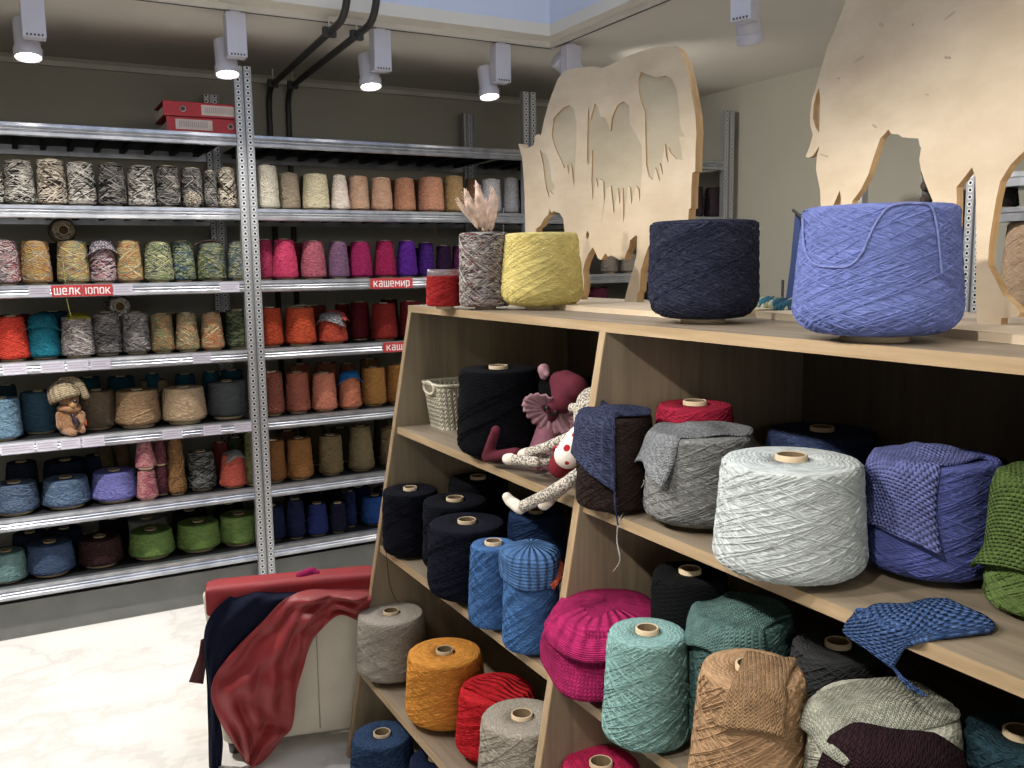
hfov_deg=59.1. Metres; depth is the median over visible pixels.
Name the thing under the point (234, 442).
cone
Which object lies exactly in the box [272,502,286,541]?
cone
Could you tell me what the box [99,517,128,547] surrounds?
cone
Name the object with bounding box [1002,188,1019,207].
cone
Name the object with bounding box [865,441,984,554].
swatch
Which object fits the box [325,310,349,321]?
swatch
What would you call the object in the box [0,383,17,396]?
cone
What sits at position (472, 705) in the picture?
cone
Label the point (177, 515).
cone
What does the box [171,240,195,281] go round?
cone
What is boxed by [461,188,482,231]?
grass plume
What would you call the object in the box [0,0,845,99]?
ceiling
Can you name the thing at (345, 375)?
swatch
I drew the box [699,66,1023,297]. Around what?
wall
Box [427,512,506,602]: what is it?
cone
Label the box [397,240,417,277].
cone
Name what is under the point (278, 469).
cone
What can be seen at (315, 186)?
cone
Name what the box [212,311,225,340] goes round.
cone
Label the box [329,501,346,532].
cone
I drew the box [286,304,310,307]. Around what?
swatch
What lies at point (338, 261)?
cone
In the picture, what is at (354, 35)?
conduit pipe
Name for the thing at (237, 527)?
cone
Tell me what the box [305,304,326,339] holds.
cone
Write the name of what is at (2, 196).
cone
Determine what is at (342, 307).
cone
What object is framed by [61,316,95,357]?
cone
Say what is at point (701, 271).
cone
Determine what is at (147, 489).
cone
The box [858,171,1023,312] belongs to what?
metal shelving rack
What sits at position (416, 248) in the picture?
cone
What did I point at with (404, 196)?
cone
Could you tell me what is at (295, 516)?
cone
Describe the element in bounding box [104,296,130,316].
cone
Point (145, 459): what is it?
cone
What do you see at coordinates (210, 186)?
cone
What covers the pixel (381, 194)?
cone
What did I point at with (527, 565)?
hat
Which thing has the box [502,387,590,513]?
doll
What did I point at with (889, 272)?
cone
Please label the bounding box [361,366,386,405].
cone
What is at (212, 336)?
cone
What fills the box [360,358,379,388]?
cone
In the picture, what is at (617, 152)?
cutout
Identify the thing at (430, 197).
cone
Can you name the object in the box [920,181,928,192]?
yarn skein
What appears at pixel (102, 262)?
cone
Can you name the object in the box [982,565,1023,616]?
cone
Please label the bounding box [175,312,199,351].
cone
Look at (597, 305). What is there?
baseboard
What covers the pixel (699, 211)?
cone
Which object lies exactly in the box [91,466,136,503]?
cone
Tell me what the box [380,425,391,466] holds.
cone
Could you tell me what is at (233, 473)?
cone
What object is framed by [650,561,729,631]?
cone
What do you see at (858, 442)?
cone
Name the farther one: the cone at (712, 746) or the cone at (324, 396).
the cone at (324, 396)
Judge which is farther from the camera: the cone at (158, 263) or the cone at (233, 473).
the cone at (233, 473)
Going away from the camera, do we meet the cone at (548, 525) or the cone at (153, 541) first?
the cone at (548, 525)
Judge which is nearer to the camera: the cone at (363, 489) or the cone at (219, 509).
the cone at (219, 509)
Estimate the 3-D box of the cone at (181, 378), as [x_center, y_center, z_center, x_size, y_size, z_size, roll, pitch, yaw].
[-1.536,0.045,4.249,0.105,0.195,0.104,6,10,42]
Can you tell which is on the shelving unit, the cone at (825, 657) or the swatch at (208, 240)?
the cone at (825, 657)
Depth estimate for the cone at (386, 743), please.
2.50 m
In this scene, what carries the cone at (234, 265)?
on the metal shelving rack at (18, 619)
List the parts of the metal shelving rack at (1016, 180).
upright post, upright post, upright post, shelf, shelf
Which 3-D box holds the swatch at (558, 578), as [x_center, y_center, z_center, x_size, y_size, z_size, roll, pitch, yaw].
[0.048,0.399,1.978,0.120,0.079,0.150,-5,9,-28]
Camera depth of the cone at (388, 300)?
4.67 m
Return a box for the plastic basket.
[422,377,458,430]
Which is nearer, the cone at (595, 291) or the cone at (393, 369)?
the cone at (393, 369)
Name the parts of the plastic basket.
handle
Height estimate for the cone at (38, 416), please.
0.179 m
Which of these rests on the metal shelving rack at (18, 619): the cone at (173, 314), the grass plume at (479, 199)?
the cone at (173, 314)
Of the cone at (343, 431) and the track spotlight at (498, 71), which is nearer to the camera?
the track spotlight at (498, 71)
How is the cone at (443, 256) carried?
on the metal shelving rack at (18, 619)
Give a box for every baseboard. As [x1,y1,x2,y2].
[508,297,773,317]
[756,310,1023,344]
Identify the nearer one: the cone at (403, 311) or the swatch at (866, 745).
the swatch at (866, 745)
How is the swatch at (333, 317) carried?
on the cone at (328, 332)
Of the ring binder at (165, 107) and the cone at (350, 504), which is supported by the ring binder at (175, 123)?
the ring binder at (165, 107)
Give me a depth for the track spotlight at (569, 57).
4.03 m
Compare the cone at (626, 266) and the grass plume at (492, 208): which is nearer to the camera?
the grass plume at (492, 208)
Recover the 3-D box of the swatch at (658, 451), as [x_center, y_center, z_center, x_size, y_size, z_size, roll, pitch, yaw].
[0.338,0.121,1.672,0.209,0.106,0.187,-1,8,-5]
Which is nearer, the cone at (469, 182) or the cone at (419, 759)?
the cone at (419, 759)
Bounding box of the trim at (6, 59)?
[0,56,548,106]
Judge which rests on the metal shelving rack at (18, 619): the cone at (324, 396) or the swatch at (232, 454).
the cone at (324, 396)
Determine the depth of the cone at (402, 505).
2.60 m
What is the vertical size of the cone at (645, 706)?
0.207 m
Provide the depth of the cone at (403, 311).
4.46 m
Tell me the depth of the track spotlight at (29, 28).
3.14 m
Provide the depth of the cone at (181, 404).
3.95 m
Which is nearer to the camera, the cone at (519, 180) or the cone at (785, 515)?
the cone at (785, 515)
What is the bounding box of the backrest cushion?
[212,565,370,580]
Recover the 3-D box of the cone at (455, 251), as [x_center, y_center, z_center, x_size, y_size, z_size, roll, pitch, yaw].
[-0.259,-0.624,4.573,0.092,0.157,0.093,3,9,28]
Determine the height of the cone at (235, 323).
0.176 m
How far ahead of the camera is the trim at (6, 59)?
4.62 m
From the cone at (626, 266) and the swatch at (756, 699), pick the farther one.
the cone at (626, 266)
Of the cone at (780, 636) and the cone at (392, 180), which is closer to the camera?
the cone at (780, 636)
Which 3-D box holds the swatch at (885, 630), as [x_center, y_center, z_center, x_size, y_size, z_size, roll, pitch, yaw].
[0.553,0.344,1.217,0.150,0.080,0.138,-3,8,-19]
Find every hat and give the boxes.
[498,539,560,591]
[540,588,650,701]
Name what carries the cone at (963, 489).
on the shelving unit
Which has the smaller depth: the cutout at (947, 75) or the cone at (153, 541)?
the cutout at (947, 75)
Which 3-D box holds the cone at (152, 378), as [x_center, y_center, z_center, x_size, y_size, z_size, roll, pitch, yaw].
[-1.654,0.051,4.163,0.066,0.209,0.068,1,8,15]
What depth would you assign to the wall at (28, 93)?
4.72 m
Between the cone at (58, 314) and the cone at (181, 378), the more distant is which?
the cone at (181, 378)
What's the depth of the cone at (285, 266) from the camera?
4.10 m
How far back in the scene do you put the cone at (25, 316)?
3.88 m
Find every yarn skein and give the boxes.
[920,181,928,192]
[920,193,932,201]
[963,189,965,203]
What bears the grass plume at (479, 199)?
on the cone at (480, 253)
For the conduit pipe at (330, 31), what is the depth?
4.29 m
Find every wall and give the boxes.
[0,52,645,544]
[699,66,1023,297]
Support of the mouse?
on the shelving unit
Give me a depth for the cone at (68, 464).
4.02 m
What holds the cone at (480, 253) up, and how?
on the shelving unit
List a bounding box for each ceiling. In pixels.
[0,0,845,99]
[380,0,600,23]
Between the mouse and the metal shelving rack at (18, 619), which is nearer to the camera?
the mouse
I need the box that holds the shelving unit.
[346,305,1023,767]
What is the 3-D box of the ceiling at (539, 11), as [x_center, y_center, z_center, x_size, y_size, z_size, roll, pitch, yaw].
[-0.242,-1.757,2.179,2.500,0.820,2.810,-5,9,-28]
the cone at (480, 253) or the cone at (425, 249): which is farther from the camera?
the cone at (425, 249)
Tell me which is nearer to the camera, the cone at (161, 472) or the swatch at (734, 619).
the swatch at (734, 619)
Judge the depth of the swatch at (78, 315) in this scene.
3.73 m
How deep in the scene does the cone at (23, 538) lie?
3.97 m
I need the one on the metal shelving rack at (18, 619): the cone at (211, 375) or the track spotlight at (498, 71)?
the cone at (211, 375)
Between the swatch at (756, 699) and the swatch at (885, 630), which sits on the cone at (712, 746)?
the swatch at (756, 699)
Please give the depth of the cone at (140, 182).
3.78 m
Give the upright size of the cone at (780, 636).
0.243 m
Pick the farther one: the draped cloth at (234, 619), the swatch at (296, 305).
the swatch at (296, 305)
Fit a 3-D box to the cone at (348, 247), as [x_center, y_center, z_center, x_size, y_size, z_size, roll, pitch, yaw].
[-0.807,-0.617,4.552,0.077,0.164,0.078,-6,9,-36]
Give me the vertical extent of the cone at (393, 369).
0.200 m
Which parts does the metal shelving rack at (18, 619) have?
shelf, shelf, shelf, shelf, shelf, shelf, shelf, kick plate, upright post, upright post, shelf, shelf, shelf, shelf, shelf, shelf, shelf, upright post, upright post, shelf, shelf, shelf, upright post, upright post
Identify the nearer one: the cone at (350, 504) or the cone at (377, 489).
the cone at (350, 504)
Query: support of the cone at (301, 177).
on the metal shelving rack at (18, 619)
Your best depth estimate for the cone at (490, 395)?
2.19 m
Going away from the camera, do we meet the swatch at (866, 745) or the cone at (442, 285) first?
the swatch at (866, 745)
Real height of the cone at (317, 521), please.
0.159 m
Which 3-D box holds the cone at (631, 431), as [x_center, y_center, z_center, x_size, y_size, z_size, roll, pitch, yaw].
[0.202,0.148,1.782,0.153,0.198,0.153,1,8,16]
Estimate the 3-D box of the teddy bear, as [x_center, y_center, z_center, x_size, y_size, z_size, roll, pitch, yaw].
[-1.841,0.094,3.741,0.159,0.255,0.136,5,9,36]
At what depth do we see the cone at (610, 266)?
4.99 m
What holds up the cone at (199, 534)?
on the metal shelving rack at (18, 619)
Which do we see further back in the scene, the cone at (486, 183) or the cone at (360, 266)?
the cone at (486, 183)
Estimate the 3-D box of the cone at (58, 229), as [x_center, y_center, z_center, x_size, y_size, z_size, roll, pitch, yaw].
[-1.887,-0.644,3.793,0.111,0.112,0.165,-5,9,-28]
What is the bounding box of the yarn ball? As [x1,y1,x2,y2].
[183,191,200,207]
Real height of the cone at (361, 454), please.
0.224 m
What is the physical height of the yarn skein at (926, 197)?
0.057 m
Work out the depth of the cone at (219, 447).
4.31 m
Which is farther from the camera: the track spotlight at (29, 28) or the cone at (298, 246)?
the cone at (298, 246)
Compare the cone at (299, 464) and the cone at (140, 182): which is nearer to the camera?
the cone at (140, 182)
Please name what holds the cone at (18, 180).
on the metal shelving rack at (18, 619)
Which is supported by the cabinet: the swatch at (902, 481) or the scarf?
the scarf
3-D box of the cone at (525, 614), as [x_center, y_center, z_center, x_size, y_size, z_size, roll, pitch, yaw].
[0.042,0.478,1.986,0.131,0.218,0.131,2,8,21]
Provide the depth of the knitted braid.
1.98 m
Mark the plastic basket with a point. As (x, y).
(441, 394)
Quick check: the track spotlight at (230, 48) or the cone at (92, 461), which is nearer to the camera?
the track spotlight at (230, 48)
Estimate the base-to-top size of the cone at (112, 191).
0.183 m
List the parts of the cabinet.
leg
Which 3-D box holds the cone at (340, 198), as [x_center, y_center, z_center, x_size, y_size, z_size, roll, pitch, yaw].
[-0.804,-0.892,4.217,0.090,0.168,0.092,4,9,31]
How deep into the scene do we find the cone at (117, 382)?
4.08 m
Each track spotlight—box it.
[12,0,46,62]
[213,10,247,79]
[358,27,391,90]
[477,42,510,100]
[551,42,584,74]
[730,0,764,46]
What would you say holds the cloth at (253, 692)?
on the cabinet
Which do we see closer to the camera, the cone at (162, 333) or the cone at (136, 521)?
the cone at (162, 333)
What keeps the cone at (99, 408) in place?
on the metal shelving rack at (18, 619)
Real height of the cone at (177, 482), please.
0.257 m
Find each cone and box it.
[0,169,5,203]
[0,239,21,285]
[0,313,30,331]
[0,315,30,361]
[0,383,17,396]
[0,396,23,440]
[0,478,40,515]
[0,546,28,583]
[3,160,36,204]
[5,459,41,494]
[12,528,47,557]
[19,389,58,433]
[20,240,52,284]
[27,327,61,374]
[27,536,76,577]
[36,159,67,204]
[38,310,67,338]
[41,473,91,509]
[42,456,85,486]
[47,524,82,554]
[48,218,75,242]
[48,242,60,283]
[56,240,90,315]
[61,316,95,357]
[66,161,97,205]
[77,531,123,568]
[78,376,100,388]
[79,388,116,429]
[85,453,115,487]
[89,244,116,283]
[91,311,122,355]
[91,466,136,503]
[97,446,114,467]
[98,162,127,205]
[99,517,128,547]
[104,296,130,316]
[107,375,134,400]
[114,387,160,428]
[115,444,130,466]
[116,240,142,282]
[122,311,150,354]
[127,165,155,206]
[127,513,168,532]
[128,524,175,559]
[135,442,156,469]
[136,468,158,500]
[139,378,168,413]
[143,241,173,282]
[146,372,158,397]
[150,313,175,352]
[153,440,167,465]
[154,465,167,495]
[155,165,180,206]
[161,385,206,424]
[166,312,177,340]
[168,439,187,494]
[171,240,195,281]
[171,507,207,535]
[174,373,194,384]
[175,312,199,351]
[176,516,220,552]
[181,167,203,207]
[187,449,216,490]
[197,242,226,281]
[200,312,224,350]
[202,370,218,405]
[203,170,217,207]
[207,379,248,418]
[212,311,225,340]
[213,441,227,476]
[214,502,243,525]
[217,167,237,207]
[219,454,246,488]
[219,509,255,546]
[221,369,242,379]
[225,309,245,348]
[227,241,241,280]
[227,436,243,454]
[244,432,252,484]
[256,164,279,208]
[259,239,272,279]
[263,307,283,346]
[266,371,284,415]
[269,438,286,482]
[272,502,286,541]
[273,239,298,279]
[278,172,300,208]
[278,429,296,461]
[284,306,316,345]
[285,371,310,413]
[286,436,313,479]
[286,497,305,538]
[290,363,312,401]
[294,242,303,278]
[299,176,302,208]
[301,240,326,308]
[302,173,329,209]
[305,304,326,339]
[306,425,325,464]
[306,501,328,535]
[311,372,337,411]
[316,362,338,399]
[318,321,347,343]
[318,433,343,475]
[327,241,349,278]
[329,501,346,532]
[330,426,349,461]
[331,174,349,209]
[335,303,349,338]
[339,376,361,409]
[340,362,355,372]
[344,490,356,526]
[347,245,352,277]
[347,485,369,513]
[348,175,369,210]
[348,424,374,470]
[349,241,372,278]
[349,301,370,339]
[350,720,413,767]
[356,601,426,683]
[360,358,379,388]
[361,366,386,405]
[361,492,382,525]
[371,177,392,210]
[371,302,397,340]
[373,486,383,491]
[374,240,396,277]
[380,298,398,333]
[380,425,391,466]
[382,483,437,602]
[386,363,400,403]
[391,179,394,210]
[394,177,415,210]
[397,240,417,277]
[399,300,420,338]
[405,637,483,730]
[409,748,437,767]
[413,179,417,210]
[415,247,420,276]
[417,177,444,211]
[418,242,434,276]
[422,492,487,565]
[426,269,459,308]
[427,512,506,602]
[436,175,464,243]
[436,245,451,268]
[448,472,509,535]
[452,245,458,268]
[455,672,531,762]
[457,364,538,457]
[459,232,509,309]
[465,178,477,203]
[468,537,513,629]
[478,698,543,767]
[482,178,501,212]
[501,232,583,309]
[502,580,559,654]
[503,177,519,231]
[507,506,565,564]
[518,179,520,212]
[538,375,591,413]
[561,745,639,767]
[576,414,652,512]
[588,286,608,297]
[600,256,617,273]
[602,617,690,753]
[613,434,754,571]
[620,253,635,272]
[648,219,759,323]
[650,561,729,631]
[655,398,734,423]
[688,616,794,733]
[688,648,807,767]
[696,186,702,215]
[704,187,719,216]
[712,446,868,586]
[765,422,878,467]
[790,629,885,699]
[791,202,965,342]
[803,679,963,767]
[867,445,1004,582]
[961,711,1023,767]
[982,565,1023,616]
[1001,222,1023,306]
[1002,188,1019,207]
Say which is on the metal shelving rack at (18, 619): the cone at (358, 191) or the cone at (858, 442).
the cone at (358, 191)
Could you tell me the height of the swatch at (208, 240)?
0.031 m
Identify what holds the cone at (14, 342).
on the metal shelving rack at (18, 619)
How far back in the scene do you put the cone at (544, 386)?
2.65 m
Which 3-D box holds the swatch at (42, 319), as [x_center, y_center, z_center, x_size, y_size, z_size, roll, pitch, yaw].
[-1.932,-0.252,3.713,0.148,0.087,0.110,-5,9,-28]
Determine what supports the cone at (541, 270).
on the shelving unit
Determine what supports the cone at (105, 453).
on the metal shelving rack at (18, 619)
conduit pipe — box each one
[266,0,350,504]
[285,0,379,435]
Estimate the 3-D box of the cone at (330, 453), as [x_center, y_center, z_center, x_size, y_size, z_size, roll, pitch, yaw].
[-0.876,0.337,4.360,0.123,0.196,0.120,3,8,24]
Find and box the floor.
[0,541,375,767]
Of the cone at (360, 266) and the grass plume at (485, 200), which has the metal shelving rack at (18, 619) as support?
the cone at (360, 266)
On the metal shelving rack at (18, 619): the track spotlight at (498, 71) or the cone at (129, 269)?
the cone at (129, 269)
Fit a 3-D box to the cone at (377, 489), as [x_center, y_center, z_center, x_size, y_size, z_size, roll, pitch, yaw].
[-0.683,0.605,4.802,0.128,0.113,0.129,0,8,4]
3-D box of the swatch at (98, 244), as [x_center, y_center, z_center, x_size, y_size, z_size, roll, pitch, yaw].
[-1.703,-0.561,3.755,0.117,0.085,0.118,0,8,9]
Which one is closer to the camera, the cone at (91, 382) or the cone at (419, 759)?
the cone at (419, 759)
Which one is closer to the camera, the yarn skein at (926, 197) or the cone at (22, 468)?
the yarn skein at (926, 197)
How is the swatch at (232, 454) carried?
on the cone at (233, 473)
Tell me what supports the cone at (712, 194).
on the metal shelving rack at (18, 619)
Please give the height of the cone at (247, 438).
0.250 m
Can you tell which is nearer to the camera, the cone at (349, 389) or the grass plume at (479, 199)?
the grass plume at (479, 199)
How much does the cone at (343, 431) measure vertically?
0.180 m
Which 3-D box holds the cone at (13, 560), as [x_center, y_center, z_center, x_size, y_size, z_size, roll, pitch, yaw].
[-2.100,0.752,3.757,0.155,0.131,0.155,-2,8,-9]
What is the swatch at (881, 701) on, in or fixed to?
on the cone at (952, 732)
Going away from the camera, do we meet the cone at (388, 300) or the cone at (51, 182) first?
the cone at (51, 182)
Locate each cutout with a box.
[518,45,703,301]
[806,0,1023,324]
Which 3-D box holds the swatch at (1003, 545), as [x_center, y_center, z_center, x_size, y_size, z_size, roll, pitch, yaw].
[0.704,0.189,1.213,0.114,0.165,0.167,-5,9,-28]
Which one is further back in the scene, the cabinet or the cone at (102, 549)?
the cone at (102, 549)
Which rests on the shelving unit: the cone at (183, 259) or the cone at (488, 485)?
the cone at (488, 485)
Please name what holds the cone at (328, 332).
on the metal shelving rack at (18, 619)
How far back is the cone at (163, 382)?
4.16 m
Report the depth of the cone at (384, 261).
4.33 m
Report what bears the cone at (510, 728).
on the shelving unit
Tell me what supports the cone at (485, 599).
on the shelving unit
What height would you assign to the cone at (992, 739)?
0.228 m
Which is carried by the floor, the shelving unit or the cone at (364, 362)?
the shelving unit
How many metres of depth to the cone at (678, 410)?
1.78 m
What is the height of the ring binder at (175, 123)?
0.062 m
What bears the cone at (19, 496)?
on the metal shelving rack at (18, 619)
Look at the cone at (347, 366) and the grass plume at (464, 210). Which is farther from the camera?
the cone at (347, 366)
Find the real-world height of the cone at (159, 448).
0.120 m
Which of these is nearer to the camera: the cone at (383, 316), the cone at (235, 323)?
the cone at (235, 323)
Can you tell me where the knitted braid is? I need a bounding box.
[757,296,791,310]
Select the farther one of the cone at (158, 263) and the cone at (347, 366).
the cone at (347, 366)
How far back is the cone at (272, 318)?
4.11 m
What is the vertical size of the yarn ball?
0.072 m
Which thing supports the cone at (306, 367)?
on the metal shelving rack at (18, 619)
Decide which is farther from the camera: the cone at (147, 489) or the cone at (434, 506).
the cone at (147, 489)
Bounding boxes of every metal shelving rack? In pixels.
[0,66,734,640]
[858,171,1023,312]
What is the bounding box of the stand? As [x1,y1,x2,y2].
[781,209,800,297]
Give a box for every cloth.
[204,592,297,767]
[211,588,371,767]
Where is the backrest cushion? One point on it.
(355, 571)
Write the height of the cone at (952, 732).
0.243 m
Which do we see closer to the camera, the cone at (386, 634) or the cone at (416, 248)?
the cone at (386, 634)
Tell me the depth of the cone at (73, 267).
3.69 m
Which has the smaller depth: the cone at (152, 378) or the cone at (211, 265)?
the cone at (211, 265)
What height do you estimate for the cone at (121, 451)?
0.232 m
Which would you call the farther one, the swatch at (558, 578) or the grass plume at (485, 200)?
the grass plume at (485, 200)
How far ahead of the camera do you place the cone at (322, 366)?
4.54 m
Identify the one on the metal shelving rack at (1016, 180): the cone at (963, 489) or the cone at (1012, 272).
the cone at (1012, 272)
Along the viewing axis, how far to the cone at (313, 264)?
4.16 m
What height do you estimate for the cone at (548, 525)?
0.170 m
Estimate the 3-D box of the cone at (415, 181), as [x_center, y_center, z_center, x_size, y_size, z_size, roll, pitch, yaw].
[-0.500,-0.965,4.681,0.085,0.185,0.085,2,8,22]
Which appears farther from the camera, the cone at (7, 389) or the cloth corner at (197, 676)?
the cone at (7, 389)
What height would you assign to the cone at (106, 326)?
0.186 m
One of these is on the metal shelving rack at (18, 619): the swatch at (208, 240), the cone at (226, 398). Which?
the cone at (226, 398)
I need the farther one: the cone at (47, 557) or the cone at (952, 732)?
the cone at (47, 557)
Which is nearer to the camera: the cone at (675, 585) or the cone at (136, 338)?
the cone at (675, 585)
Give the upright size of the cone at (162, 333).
0.171 m
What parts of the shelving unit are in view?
shelf, panel, shelf, shelf, shelf, panel, panel, shelf, shelf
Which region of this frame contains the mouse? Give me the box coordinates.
[482,364,588,470]
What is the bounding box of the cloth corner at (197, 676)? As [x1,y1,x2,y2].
[189,638,205,683]
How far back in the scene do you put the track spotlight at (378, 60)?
3.74 m
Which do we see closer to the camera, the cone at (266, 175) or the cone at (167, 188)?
the cone at (167, 188)
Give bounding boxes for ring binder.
[154,100,233,123]
[157,116,234,133]
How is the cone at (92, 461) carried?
on the metal shelving rack at (18, 619)
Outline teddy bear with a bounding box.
[47,376,89,436]
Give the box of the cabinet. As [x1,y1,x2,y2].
[203,565,371,753]
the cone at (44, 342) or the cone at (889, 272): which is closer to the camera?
the cone at (889, 272)
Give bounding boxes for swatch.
[26,312,61,330]
[64,312,91,319]
[85,239,119,257]
[193,239,225,245]
[222,450,246,463]
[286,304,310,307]
[315,312,345,327]
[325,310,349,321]
[336,370,362,385]
[462,672,536,701]
[550,559,563,589]
[570,400,651,524]
[634,421,752,488]
[685,591,791,652]
[713,650,796,738]
[799,677,960,767]
[817,722,967,767]
[843,598,994,696]
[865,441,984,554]
[970,461,1023,570]
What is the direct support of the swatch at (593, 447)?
on the cone at (631, 431)
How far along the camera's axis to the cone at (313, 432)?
4.54 m
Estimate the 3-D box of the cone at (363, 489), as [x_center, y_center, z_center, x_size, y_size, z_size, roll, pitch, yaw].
[-0.806,0.601,4.739,0.136,0.140,0.137,-5,8,-28]
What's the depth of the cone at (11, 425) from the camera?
3.64 m
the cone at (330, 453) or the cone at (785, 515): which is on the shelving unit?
the cone at (785, 515)
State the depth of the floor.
3.16 m
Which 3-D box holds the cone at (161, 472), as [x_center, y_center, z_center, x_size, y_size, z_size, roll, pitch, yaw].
[-1.555,0.424,4.008,0.070,0.134,0.069,-4,8,-22]
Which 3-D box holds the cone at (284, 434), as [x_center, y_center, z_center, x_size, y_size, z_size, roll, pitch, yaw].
[-1.120,0.322,4.516,0.109,0.191,0.113,-6,9,-36]
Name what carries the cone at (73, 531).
on the metal shelving rack at (18, 619)
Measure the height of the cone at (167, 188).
0.179 m
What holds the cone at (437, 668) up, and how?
on the shelving unit
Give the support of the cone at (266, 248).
on the metal shelving rack at (18, 619)
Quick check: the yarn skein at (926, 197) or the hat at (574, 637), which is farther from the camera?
the yarn skein at (926, 197)
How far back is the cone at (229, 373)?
4.31 m
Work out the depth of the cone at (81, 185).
3.67 m
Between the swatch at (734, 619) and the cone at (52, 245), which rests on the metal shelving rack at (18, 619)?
the cone at (52, 245)
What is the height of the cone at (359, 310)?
0.190 m
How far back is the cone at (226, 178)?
3.94 m
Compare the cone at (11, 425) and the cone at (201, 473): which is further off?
the cone at (201, 473)
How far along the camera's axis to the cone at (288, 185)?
4.12 m
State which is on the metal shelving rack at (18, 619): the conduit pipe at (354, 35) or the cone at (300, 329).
the cone at (300, 329)
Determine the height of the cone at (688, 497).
0.302 m
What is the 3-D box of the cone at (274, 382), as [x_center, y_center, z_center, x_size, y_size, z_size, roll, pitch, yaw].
[-1.113,0.042,4.195,0.107,0.205,0.109,6,10,42]
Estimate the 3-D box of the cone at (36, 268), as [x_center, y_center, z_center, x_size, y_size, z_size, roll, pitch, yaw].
[-1.932,-0.493,3.662,0.120,0.180,0.120,0,8,7]
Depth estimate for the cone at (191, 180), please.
3.87 m
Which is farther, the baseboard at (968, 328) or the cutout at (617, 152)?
the cutout at (617, 152)
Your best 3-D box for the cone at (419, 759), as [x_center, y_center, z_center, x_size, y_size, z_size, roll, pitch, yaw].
[-0.203,1.080,2.434,0.165,0.168,0.166,-5,9,-31]
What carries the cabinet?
on the floor
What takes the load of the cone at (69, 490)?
on the metal shelving rack at (18, 619)
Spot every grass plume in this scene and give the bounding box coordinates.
[455,197,479,231]
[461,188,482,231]
[473,180,488,231]
[482,197,488,231]
[486,186,498,231]
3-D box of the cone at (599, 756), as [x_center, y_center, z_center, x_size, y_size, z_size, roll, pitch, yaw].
[0.185,0.882,1.870,0.195,0.218,0.195,-5,9,-31]
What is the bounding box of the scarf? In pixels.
[296,567,319,576]

